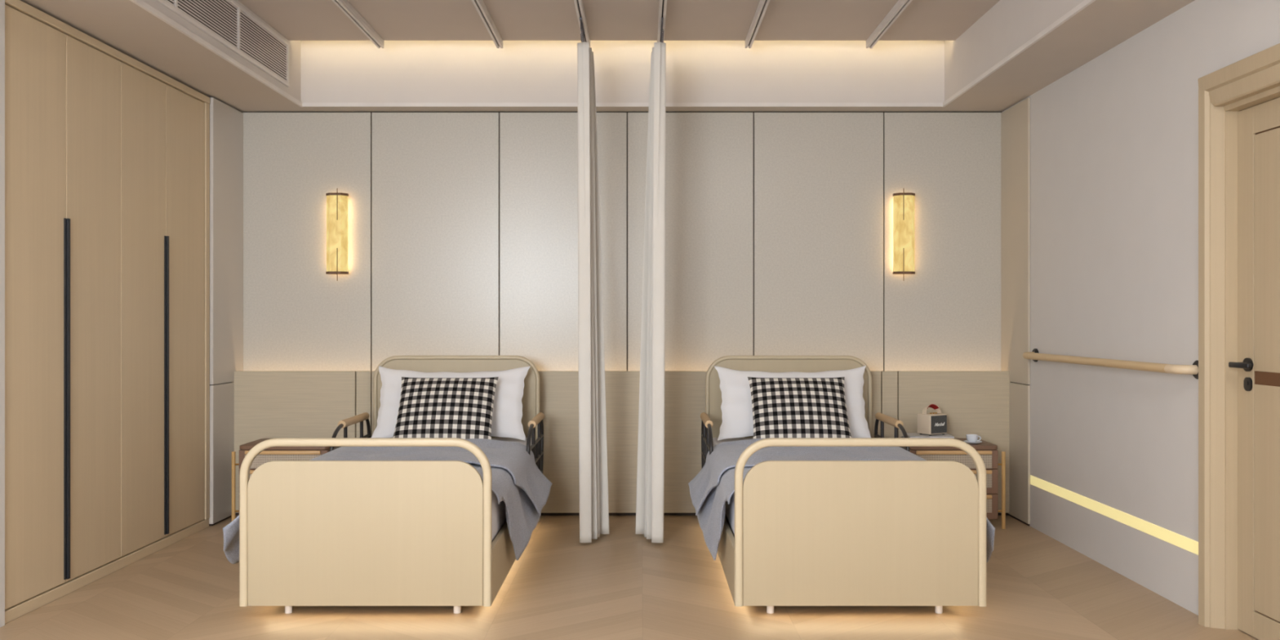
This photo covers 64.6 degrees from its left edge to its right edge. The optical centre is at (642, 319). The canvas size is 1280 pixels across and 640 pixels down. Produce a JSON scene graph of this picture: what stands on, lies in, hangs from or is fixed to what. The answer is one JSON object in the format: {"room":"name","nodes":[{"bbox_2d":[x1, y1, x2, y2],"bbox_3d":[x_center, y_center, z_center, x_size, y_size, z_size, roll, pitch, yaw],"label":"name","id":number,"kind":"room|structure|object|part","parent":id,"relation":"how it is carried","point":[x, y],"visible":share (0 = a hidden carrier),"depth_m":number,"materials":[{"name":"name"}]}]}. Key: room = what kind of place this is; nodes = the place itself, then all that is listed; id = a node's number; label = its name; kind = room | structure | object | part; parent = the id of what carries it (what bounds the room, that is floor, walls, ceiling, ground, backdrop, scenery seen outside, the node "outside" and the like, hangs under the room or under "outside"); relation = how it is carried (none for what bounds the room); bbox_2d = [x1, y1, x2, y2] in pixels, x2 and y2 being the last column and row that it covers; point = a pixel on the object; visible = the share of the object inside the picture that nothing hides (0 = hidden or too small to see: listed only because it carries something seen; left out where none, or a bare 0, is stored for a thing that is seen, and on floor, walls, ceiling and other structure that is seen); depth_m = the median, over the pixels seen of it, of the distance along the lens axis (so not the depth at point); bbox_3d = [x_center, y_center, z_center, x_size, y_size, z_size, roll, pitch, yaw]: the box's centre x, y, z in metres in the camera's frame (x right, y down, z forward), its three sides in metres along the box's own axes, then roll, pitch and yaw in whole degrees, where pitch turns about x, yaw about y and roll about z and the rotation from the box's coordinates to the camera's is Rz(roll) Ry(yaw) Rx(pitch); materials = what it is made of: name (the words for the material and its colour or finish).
{"room":"hospital room","nodes":[
{"label":"hospital room","id":0,"kind":"room"},
{"bbox_2d":[0,0,4,626],"bbox_3d":[-3.005,-0.400,2.550,0.790,3.300,8.700,0,0,0],"label":"wall","id":1,"kind":"structure","parent":0,"point":[2,2],"depth_m":4.13,"materials":[{"name":"grey paint"}]},
{"bbox_2d":[20,0,1195,111],"bbox_3d":[-0.400,-1.724,2.550,6.000,0.731,8.700,0,0,0],"label":"ceiling","id":2,"kind":"structure","parent":0,"point":[437,55],"depth_m":6.12,"materials":[{"name":"paint"}]},
{"bbox_2d":[155,0,289,87],"bbox_3d":[-2.173,-1.565,4.725,0.014,0.266,3.010,0,0,0],"label":"ceiling vent","id":3,"kind":"object","parent":2,"relation":"in","point":[226,21],"visible":1,"depth_m":5.46,"materials":[{"name":"white metal"}]},
{"bbox_2d":[331,0,384,48],"bbox_3d":[-1.610,-1.700,2.337,0.038,0.048,7.834,0,0,0],"label":"track","id":4,"kind":"object","parent":2,"relation":"attached to","point":[344,6],"visible":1,"depth_m":5.76,"materials":[{"name":"white metal"}]},
{"bbox_2d":[471,0,502,48],"bbox_3d":[-0.877,-1.700,2.337,0.038,0.048,7.834,0,0,0],"label":"track","id":5,"kind":"object","parent":2,"relation":"attached to","point":[479,5],"visible":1,"depth_m":5.75,"materials":[{"name":"white metal"}]},
{"bbox_2d":[573,0,590,47],"bbox_3d":[-0.340,-1.700,2.337,0.038,0.048,7.834,0,0,0],"label":"track","id":6,"kind":"object","parent":2,"relation":"attached to","point":[579,5],"visible":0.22,"depth_m":5.62,"materials":[{"name":"white metal"}]},
{"bbox_2d":[577,17,608,542],"bbox_3d":[-0.276,-0.221,5.748,0.170,2.905,0.295,0,0,0],"label":"curtain","id":7,"kind":"object","parent":6,"relation":"hanging from","point":[593,450],"visible":1,"depth_m":5.63,"materials":[{"name":"beige fabric"}]},
{"bbox_2d":[657,0,666,42],"bbox_3d":[0.112,-1.700,2.337,0.038,0.048,7.834,0,0,0],"label":"track","id":8,"kind":"object","parent":2,"relation":"attached to","point":[663,3],"visible":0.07,"depth_m":5.60,"materials":[{"name":"white metal"}]},
{"bbox_2d":[635,17,666,542],"bbox_3d":[0.048,-0.221,5.748,0.170,2.905,0.295,0,0,0],"label":"curtain","id":9,"kind":"object","parent":8,"relation":"hanging from","point":[651,442],"visible":1,"depth_m":5.62,"materials":[{"name":"beige fabric"}]},
{"bbox_2d":[744,0,769,48],"bbox_3d":[0.653,-1.700,2.337,0.038,0.048,7.834,0,0,0],"label":"track","id":10,"kind":"object","parent":2,"relation":"attached to","point":[762,6],"visible":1,"depth_m":5.75,"materials":[{"name":"white metal"}]},
{"bbox_2d":[866,0,912,48],"bbox_3d":[1.400,-1.700,2.337,0.038,0.048,7.834,0,0,0],"label":"track","id":11,"kind":"object","parent":2,"relation":"attached to","point":[900,6],"visible":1,"depth_m":5.74,"materials":[{"name":"white metal"}]},
{"bbox_2d":[233,111,1009,515],"bbox_3d":[-0.400,-0.400,6.675,6.000,3.300,0.450,0,0,0],"label":"wall","id":12,"kind":"structure","parent":0,"point":[463,226],"depth_m":6.60,"materials":[{"name":"paint"}]},
{"bbox_2d":[208,97,243,525],"bbox_3d":[-2.898,-0.050,6.378,0.603,2.600,0.485,0,0,0],"label":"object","id":13,"kind":"structure","parent":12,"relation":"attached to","point":[226,122],"depth_m":6.29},
{"bbox_3d":[-2.611,0.817,6.367,0.028,0.839,0.465,0,0,0],"label":"panel","id":14,"kind":"part","parent":13,"relation":"part of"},
{"bbox_3d":[-2.611,-0.478,6.367,0.028,1.740,0.465,0,0,0],"label":"panel","id":15,"kind":"part","parent":13,"relation":"part of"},
{"bbox_3d":[-2.287,0.777,6.465,0.920,0.902,0.030,0,0,0],"label":"panel","id":16,"kind":"part","parent":12,"relation":"part of","materials":[{"name":"wood"}]},
{"bbox_3d":[-2.257,-0.301,6.612,0.978,2.102,0.024,0,0,0],"label":"panel","id":17,"kind":"part","parent":12,"relation":"part of","materials":[{"name":"grey paint"}]},
{"bbox_2d":[325,188,348,280],"bbox_3d":[-1.969,-0.547,6.541,0.120,0.593,0.118,0,0,43],"label":"wall sconce","id":18,"kind":"object","parent":12,"relation":"attached to","point":[336,202],"visible":1,"depth_m":6.50,"materials":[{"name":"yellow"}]},
{"bbox_3d":[-1.954,-0.356,6.492,0.005,0.210,0.005,0,0,0],"label":"rod","id":19,"kind":"part","parent":18,"relation":"part of","materials":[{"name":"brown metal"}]},
{"bbox_3d":[-1.954,-0.743,6.492,0.005,0.203,0.005,0,0,0],"label":"rod","id":20,"kind":"part","parent":18,"relation":"part of","materials":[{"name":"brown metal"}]},
{"bbox_3d":[-1.774,0.777,6.465,0.093,0.902,0.030,0,0,0],"label":"panel","id":21,"kind":"part","parent":12,"relation":"part of","materials":[{"name":"wood"}]},
{"bbox_3d":[-1.348,-0.301,6.612,0.827,2.102,0.024,0,0,0],"label":"panel","id":22,"kind":"part","parent":12,"relation":"part of","materials":[{"name":"grey paint"}]},
{"bbox_3d":[-0.514,-0.301,6.612,0.827,2.102,0.024,0,0,0],"label":"panel","id":23,"kind":"part","parent":12,"relation":"part of","materials":[{"name":"grey paint"}]},
{"bbox_3d":[-0.100,0.777,6.465,3.244,0.902,0.030,0,0,0],"label":"panel","id":24,"kind":"part","parent":12,"relation":"part of","materials":[{"name":"wood"}]},
{"bbox_3d":[0.315,-0.301,6.612,0.817,2.102,0.024,0,0,0],"label":"panel","id":25,"kind":"part","parent":12,"relation":"part of","materials":[{"name":"grey paint"}]},
{"bbox_3d":[1.151,-0.301,6.612,0.841,2.102,0.024,0,0,0],"label":"panel","id":26,"kind":"part","parent":12,"relation":"part of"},
{"bbox_3d":[1.577,0.777,6.465,0.099,0.902,0.030,0,0,0],"label":"panel","id":27,"kind":"part","parent":12,"relation":"part of","materials":[{"name":"wood"}]},
{"bbox_2d":[893,188,915,280],"bbox_3d":[1.689,-0.547,6.541,0.120,0.593,0.118,0,0,43],"label":"wall sconce","id":28,"kind":"object","parent":12,"relation":"attached to","point":[903,202],"visible":1,"depth_m":6.50,"materials":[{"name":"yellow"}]},
{"bbox_3d":[1.676,-0.356,6.492,0.005,0.210,0.005,0,0,0],"label":"rod","id":29,"kind":"part","parent":28,"relation":"part of","materials":[{"name":"brown metal"}]},
{"bbox_3d":[1.676,-0.743,6.492,0.005,0.203,0.005,0,0,0],"label":"rod","id":30,"kind":"part","parent":28,"relation":"part of","materials":[{"name":"brown metal"}]},
{"bbox_3d":[2.013,-0.301,6.612,0.868,2.102,0.024,0,0,0],"label":"panel","id":31,"kind":"part","parent":12,"relation":"part of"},
{"bbox_3d":[2.040,0.777,6.465,0.814,0.902,0.030,0,0,0],"label":"panel","id":32,"kind":"part","parent":12,"relation":"part of","materials":[{"name":"wood"}]},
{"bbox_2d":[0,515,1258,639],"bbox_3d":[-0.400,1.310,2.550,6.000,0.120,8.700,0,0,0],"label":"floor","id":33,"kind":"structure","parent":0,"point":[621,584],"depth_m":4.39,"materials":[{"name":"brown wood"}]},
{"bbox_2d":[4,0,209,623],"bbox_3d":[-2.924,-0.047,5.143,0.633,2.594,1.969,0,0,0],"label":"wardrobe","id":34,"kind":"object","parent":33,"relation":"on","point":[107,153],"visible":1,"depth_m":4.87,"materials":[{"name":"brown wood"}]},
{"bbox_3d":[-2.633,-0.053,4.388,0.022,2.495,0.452,0,0,0],"label":"door","id":35,"kind":"part","parent":34,"relation":"part of","materials":[{"name":"brown wood"}]},
{"bbox_3d":[-2.616,0.358,4.604,0.019,1.640,0.019,0,0,0],"label":"handle","id":36,"kind":"part","parent":34,"relation":"part of","materials":[{"name":"black metal"}]},
{"bbox_3d":[-2.616,0.358,4.627,0.019,1.640,0.019,0,0,0],"label":"handle","id":37,"kind":"part","parent":34,"relation":"part of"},
{"bbox_3d":[-2.633,-0.053,4.857,0.022,2.495,0.482,0,0,0],"label":"door","id":38,"kind":"part","parent":34,"relation":"part of","materials":[{"name":"brown wood"}]},
{"bbox_3d":[-2.636,-1.325,5.143,0.048,0.038,1.969,0,0,0],"label":"cornice","id":39,"kind":"part","parent":34,"relation":"part of","materials":[{"name":"brown wood"}]},
{"bbox_3d":[-2.633,-0.053,5.340,0.022,2.495,0.477,0,0,0],"label":"door","id":40,"kind":"part","parent":34,"relation":"part of","materials":[{"name":"brown wood"}]},
{"bbox_3d":[-2.616,0.358,5.569,0.019,1.640,0.019,0,0,0],"label":"handle","id":41,"kind":"part","parent":34,"relation":"part of","materials":[{"name":"black metal"}]},
{"bbox_3d":[-2.616,0.358,5.591,0.019,1.640,0.019,0,0,0],"label":"handle","id":42,"kind":"part","parent":34,"relation":"part of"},
{"bbox_3d":[-2.633,-0.053,5.827,0.022,2.495,0.492,0,0,0],"label":"door","id":43,"kind":"part","parent":34,"relation":"part of","materials":[{"name":"brown wood"}]},
{"bbox_2d":[231,438,337,520],"bbox_3d":[-2.143,1.001,6.238,0.632,0.498,0.408,0,0,0],"label":"nightstand","id":44,"kind":"object","parent":33,"relation":"on","point":[274,453],"visible":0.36,"depth_m":6.05,"materials":[{"name":"brown wood"}]},
{"bbox_3d":[-2.447,1.019,6.070,0.023,0.462,0.023,0,0,0],"label":"leg","id":45,"kind":"part","parent":44,"relation":"part of","materials":[{"name":"brown wood"}]},
{"bbox_3d":[-2.143,0.790,6.042,0.452,0.023,0.016,0,0,0],"label":"handle","id":46,"kind":"part","parent":44,"relation":"part of","materials":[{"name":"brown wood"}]},
{"bbox_3d":[-2.143,0.844,6.048,0.456,0.082,0.003,0,0,0],"label":"cane panel","id":47,"kind":"part","parent":44,"relation":"part of","materials":[{"name":"beige wicker"}]},
{"bbox_3d":[-2.143,0.834,6.056,0.531,0.113,0.013,0,0,0],"label":"drawer","id":48,"kind":"part","parent":44,"relation":"part of","materials":[{"name":"brown wood"}]},
{"bbox_2d":[239,355,544,613],"bbox_3d":[-1.150,0.736,5.250,1.110,1.029,2.101,0,0,0],"label":"hospital bed","id":49,"kind":"object","parent":33,"relation":"on","point":[312,532],"visible":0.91,"depth_m":4.21,"materials":[{"name":"brown wood"}]},
{"bbox_3d":[-1.683,0.804,5.868,0.022,0.452,0.776,0,0,0],"label":"guard rail","id":50,"kind":"part","parent":49,"relation":"part of","materials":[{"name":"black metal"}]},
{"bbox_3d":[-1.150,0.887,4.219,0.977,0.602,0.022,0,0,0],"label":"footboard panel","id":51,"kind":"part","parent":49,"relation":"part of","materials":[{"name":"brown wood"}]},
{"bbox_3d":[-1.150,0.840,4.220,1.046,0.696,0.040,0,0,0],"label":"footboard frame","id":52,"kind":"part","parent":49,"relation":"part of","materials":[{"name":"brown wood"}]},
{"bbox_3d":[-1.150,0.623,6.286,0.980,0.754,0.016,0,0,0],"label":"headboard panel","id":53,"kind":"part","parent":49,"relation":"part of","materials":[{"name":"brown wood"}]},
{"bbox_3d":[-1.150,0.736,6.284,1.030,1.029,0.034,0,0,0],"label":"headboard frame","id":54,"kind":"part","parent":49,"relation":"part of","materials":[{"name":"brown wood"}]},
{"bbox_3d":[-0.638,1.074,5.253,0.022,0.228,2.025,0,0,0],"label":"panel","id":55,"kind":"part","parent":49,"relation":"part of","materials":[{"name":"brown wood"}]},
{"bbox_2d":[491,437,531,540],"bbox_3d":[-1.150,0.854,5.255,0.994,0.265,1.990,0,0,0],"label":"mattress","id":56,"kind":"object","parent":49,"relation":"on","point":[499,513],"visible":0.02,"depth_m":4.63,"materials":[{"name":"white fabric"}]},
{"bbox_2d":[222,438,552,564],"bbox_3d":[-1.171,0.883,4.975,1.349,0.464,1.323,0,0,0],"label":"blanket","id":57,"kind":"object","parent":56,"relation":"on","point":[517,481],"visible":0.58,"depth_m":5.02,"materials":[{"name":"grey fabric"}]},
{"bbox_2d":[392,377,497,439],"bbox_3d":[-1.138,0.523,5.868,0.575,0.372,0.281,0,0,0],"label":"cushion","id":58,"kind":"object","parent":56,"relation":"on","point":[462,408],"visible":0.92,"depth_m":5.82,"materials":[{"name":"fabric"}]},
{"bbox_2d":[371,365,529,440],"bbox_3d":[-1.147,0.498,6.085,0.927,0.436,0.217,0,0,1],"label":"pillow","id":59,"kind":"object","parent":56,"relation":"on","point":[507,413],"visible":0.46,"depth_m":6.06,"materials":[{"name":"white fabric"}]},
{"bbox_3d":[-0.617,0.804,5.868,0.022,0.452,0.776,0,0,0],"label":"guard rail","id":60,"kind":"part","parent":49,"relation":"part of","materials":[{"name":"black metal"}]},
{"bbox_2d":[700,355,986,613],"bbox_3d":[0.908,0.736,5.250,1.110,1.029,2.101,0,0,0],"label":"hospital bed","id":61,"kind":"object","parent":33,"relation":"on","point":[807,532],"visible":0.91,"depth_m":4.21,"materials":[{"name":"brown wood"}]},
{"bbox_3d":[0.375,0.804,5.868,0.022,0.452,0.776,0,0,0],"label":"guard rail","id":62,"kind":"part","parent":61,"relation":"part of","materials":[{"name":"black metal"}]},
{"bbox_3d":[0.396,1.074,5.253,0.022,0.228,2.025,0,0,0],"label":"panel","id":63,"kind":"part","parent":61,"relation":"part of","materials":[{"name":"brown wood"}]},
{"bbox_2d":[712,437,753,534],"bbox_3d":[0.908,0.854,5.255,0.994,0.265,1.990,0,0,0],"label":"mattress","id":64,"kind":"object","parent":61,"relation":"on","point":[730,508],"visible":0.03,"depth_m":4.82,"materials":[{"name":"white fabric"}]},
{"bbox_2d":[714,365,871,440],"bbox_3d":[0.902,0.496,6.085,0.932,0.435,0.217,0,0,1],"label":"pillow","id":65,"kind":"object","parent":64,"relation":"on","point":[736,408],"visible":0.46,"depth_m":6.06,"materials":[{"name":"white fabric"}]},
{"bbox_2d":[747,377,851,439],"bbox_3d":[0.912,0.523,5.868,0.575,0.372,0.281,0,0,0],"label":"cushion","id":66,"kind":"object","parent":64,"relation":"on","point":[783,407],"visible":0.91,"depth_m":5.82,"materials":[{"name":"fabric"}]},
{"bbox_2d":[688,438,995,562],"bbox_3d":[0.899,0.883,4.975,1.290,0.463,1.318,0,0,0],"label":"blanket","id":67,"kind":"object","parent":64,"relation":"on","point":[713,485],"visible":0.52,"depth_m":5.04,"materials":[{"name":"grey fabric"}]},
{"bbox_3d":[0.908,0.623,6.286,0.980,0.754,0.016,0,0,0],"label":"headboard panel","id":68,"kind":"part","parent":61,"relation":"part of","materials":[{"name":"brown wood"}]},
{"bbox_3d":[0.908,0.736,6.284,1.030,1.029,0.034,0,0,0],"label":"headboard frame","id":69,"kind":"part","parent":61,"relation":"part of","materials":[{"name":"brown wood"}]},
{"bbox_3d":[0.908,0.887,4.219,0.977,0.602,0.022,0,0,0],"label":"footboard panel","id":70,"kind":"part","parent":61,"relation":"part of","materials":[{"name":"brown wood"}]},
{"bbox_3d":[0.908,0.840,4.220,1.046,0.696,0.040,0,0,0],"label":"footboard frame","id":71,"kind":"part","parent":61,"relation":"part of","materials":[{"name":"brown wood"}]},
{"bbox_3d":[1.441,0.804,5.868,0.022,0.452,0.776,0,0,0],"label":"guard rail","id":72,"kind":"part","parent":61,"relation":"part of","materials":[{"name":"metal"}]},
{"bbox_2d":[903,438,1005,528],"bbox_3d":[1.860,1.001,6.238,0.632,0.498,0.408,0,0,0],"label":"nightstand","id":73,"kind":"object","parent":33,"relation":"on","point":[988,452],"visible":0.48,"depth_m":6.05,"materials":[{"name":"brown wood"}]},
{"bbox_3d":[1.860,0.790,6.042,0.452,0.023,0.016,0,0,0],"label":"handle","id":74,"kind":"part","parent":73,"relation":"part of","materials":[{"name":"brown wood"}]},
{"bbox_3d":[1.860,0.844,6.048,0.456,0.082,0.003,0,0,0],"label":"cane panel","id":75,"kind":"part","parent":73,"relation":"part of","materials":[{"name":"beige wicker"}]},
{"bbox_3d":[1.860,0.834,6.056,0.531,0.113,0.013,0,0,0],"label":"drawer","id":76,"kind":"part","parent":73,"relation":"part of","materials":[{"name":"brown wood"}]},
{"bbox_2d":[963,440,982,444],"bbox_3d":[2.012,0.744,6.165,0.110,0.014,0.110,0,0,0],"label":"saucer","id":77,"kind":"object","parent":73,"relation":"on","point":[965,441],"visible":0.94,"depth_m":6.14,"materials":[{"name":"white ceramic"}]},
{"bbox_2d":[965,434,981,442],"bbox_3d":[2.010,0.723,6.167,0.077,0.047,0.072,0,0,-36],"label":"cup","id":78,"kind":"object","parent":77,"relation":"on","point":[971,437],"visible":1,"depth_m":6.14,"materials":[{"name":"white ceramic"}]},
{"bbox_3d":[1.860,0.906,6.042,0.452,0.023,0.016,0,0,0],"label":"handle","id":79,"kind":"part","parent":73,"relation":"part of","materials":[{"name":"brown wood"}]},
{"bbox_3d":[1.860,0.960,6.048,0.456,0.082,0.003,0,0,0],"label":"cane panel","id":80,"kind":"part","parent":73,"relation":"part of","materials":[{"name":"beige wicker"}]},
{"bbox_3d":[1.860,0.966,6.056,0.531,0.145,0.013,0,0,0],"label":"drawer","id":81,"kind":"part","parent":73,"relation":"part of","materials":[{"name":"brown wood"}]},
{"bbox_3d":[1.860,1.054,6.042,0.452,0.023,0.016,0,0,0],"label":"handle","id":82,"kind":"part","parent":73,"relation":"part of","materials":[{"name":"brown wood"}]},
{"bbox_3d":[1.860,1.108,6.048,0.456,0.082,0.003,0,0,0],"label":"cane panel","id":83,"kind":"part","parent":73,"relation":"part of","materials":[{"name":"beige wicker"}]},
{"bbox_3d":[1.860,1.115,6.056,0.531,0.149,0.013,0,0,0],"label":"drawer","id":84,"kind":"part","parent":73,"relation":"part of","materials":[{"name":"brown wood"}]},
{"bbox_3d":[2.164,1.019,6.070,0.023,0.462,0.023,0,0,0],"label":"leg","id":85,"kind":"part","parent":73,"relation":"part of","materials":[{"name":"brown wood"}]},
{"bbox_3d":[1.757,0.740,6.245,0.275,0.022,0.200,0,0,-1],"label":"book","id":86,"kind":"object","parent":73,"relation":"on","visible":0},
{"bbox_2d":[902,432,954,438],"bbox_3d":[1.760,0.717,6.240,0.268,0.024,0.195,0,0,2],"label":"book","id":87,"kind":"object","parent":86,"relation":"on","point":[909,434],"visible":0.49,"depth_m":6.19,"materials":[{"name":"paper"}]},
{"bbox_2d":[917,403,946,435],"bbox_3d":[1.788,0.610,6.244,0.148,0.190,0.115,0,0,-30],"label":"speaker","id":88,"kind":"object","parent":87,"relation":"on","point":[934,423],"visible":1,"depth_m":6.21},
{"bbox_2d":[930,414,946,433],"bbox_3d":[1.814,0.638,6.198,0.134,0.108,0.005,0,0,-30],"label":"grille","id":89,"kind":"object","parent":88,"relation":"attached to","point":[938,422],"depth_m":6.19,"materials":[{"name":"fabric"}]},
{"bbox_2d":[1001,0,1279,615],"bbox_3d":[2.451,-0.400,2.550,0.198,3.300,8.700,0,0,0],"label":"wall","id":90,"kind":"structure","parent":0,"point":[1114,139],"depth_m":4.89,"materials":[{"name":"grey paint"}]},
{"bbox_2d":[1000,97,1030,525],"bbox_3d":[2.349,-0.050,6.378,0.023,2.600,0.485,0,0,0],"label":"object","id":91,"kind":"structure","parent":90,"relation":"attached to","point":[1015,120],"depth_m":6.33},
{"bbox_3d":[2.344,-0.478,6.367,0.014,1.740,0.465,0,0,0],"label":"panel","id":92,"kind":"part","parent":91,"relation":"part of","materials":[{"name":"beige wood"}]},
{"bbox_3d":[2.344,0.817,6.367,0.014,0.839,0.465,0,0,0],"label":"panel","id":93,"kind":"part","parent":91,"relation":"part of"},
{"bbox_2d":[1022,348,1198,379],"bbox_3d":[2.302,0.210,5.160,0.100,0.080,1.850,0,0,0],"label":"handrail","id":94,"kind":"object","parent":90,"relation":"attached to","point":[1193,369],"visible":0.96,"depth_m":4.79,"materials":[{"name":"brown wood"}]},
{"bbox_3d":[2.272,0.210,5.152,0.040,0.040,1.555,0,0,0],"label":"rail","id":95,"kind":"part","parent":94,"relation":"part of","materials":[{"name":"brown wood"}]},
{"bbox_2d":[1030,475,1198,555],"bbox_3d":[2.351,0.966,5.155,0.006,0.054,1.950,0,0,0],"label":"strip light","id":96,"kind":"object","parent":90,"relation":"attached to","point":[1191,545],"visible":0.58,"depth_m":4.96,"materials":[{"name":"yellow plastic"}]},
{"bbox_2d":[1197,43,1279,629],"bbox_3d":[2.354,0.128,3.623,0.132,2.245,1.099,0,0,0],"label":"door frame","id":97,"kind":"structure","parent":90,"relation":"attached to","point":[1254,80],"depth_m":4.10,"materials":[{"name":"brown wood"}]},
{"bbox_2d":[1228,97,1279,639],"bbox_3d":[2.388,0.203,3.624,0.124,2.086,0.928,0,0,0],"label":"door","id":98,"kind":"structure","parent":90,"relation":"in","point":[1258,364],"depth_m":3.95,"materials":[{"name":"brown wood"}]},
{"bbox_3d":[2.365,0.177,3.967,0.078,0.054,0.144,0,0,0],"label":"lever handle","id":99,"kind":"part","parent":98,"relation":"part of","materials":[{"name":"black metal"}]},
{"bbox_3d":[2.408,-0.263,3.626,0.010,0.926,0.706,0,0,0],"label":"panel","id":100,"kind":"part","parent":98,"relation":"part of","materials":[{"name":"brown wood"}]},
{"bbox_3d":[2.408,0.695,3.626,0.010,0.887,0.706,0,0,0],"label":"panel","id":101,"kind":"part","parent":98,"relation":"part of","materials":[{"name":"brown wood"}]}
]}

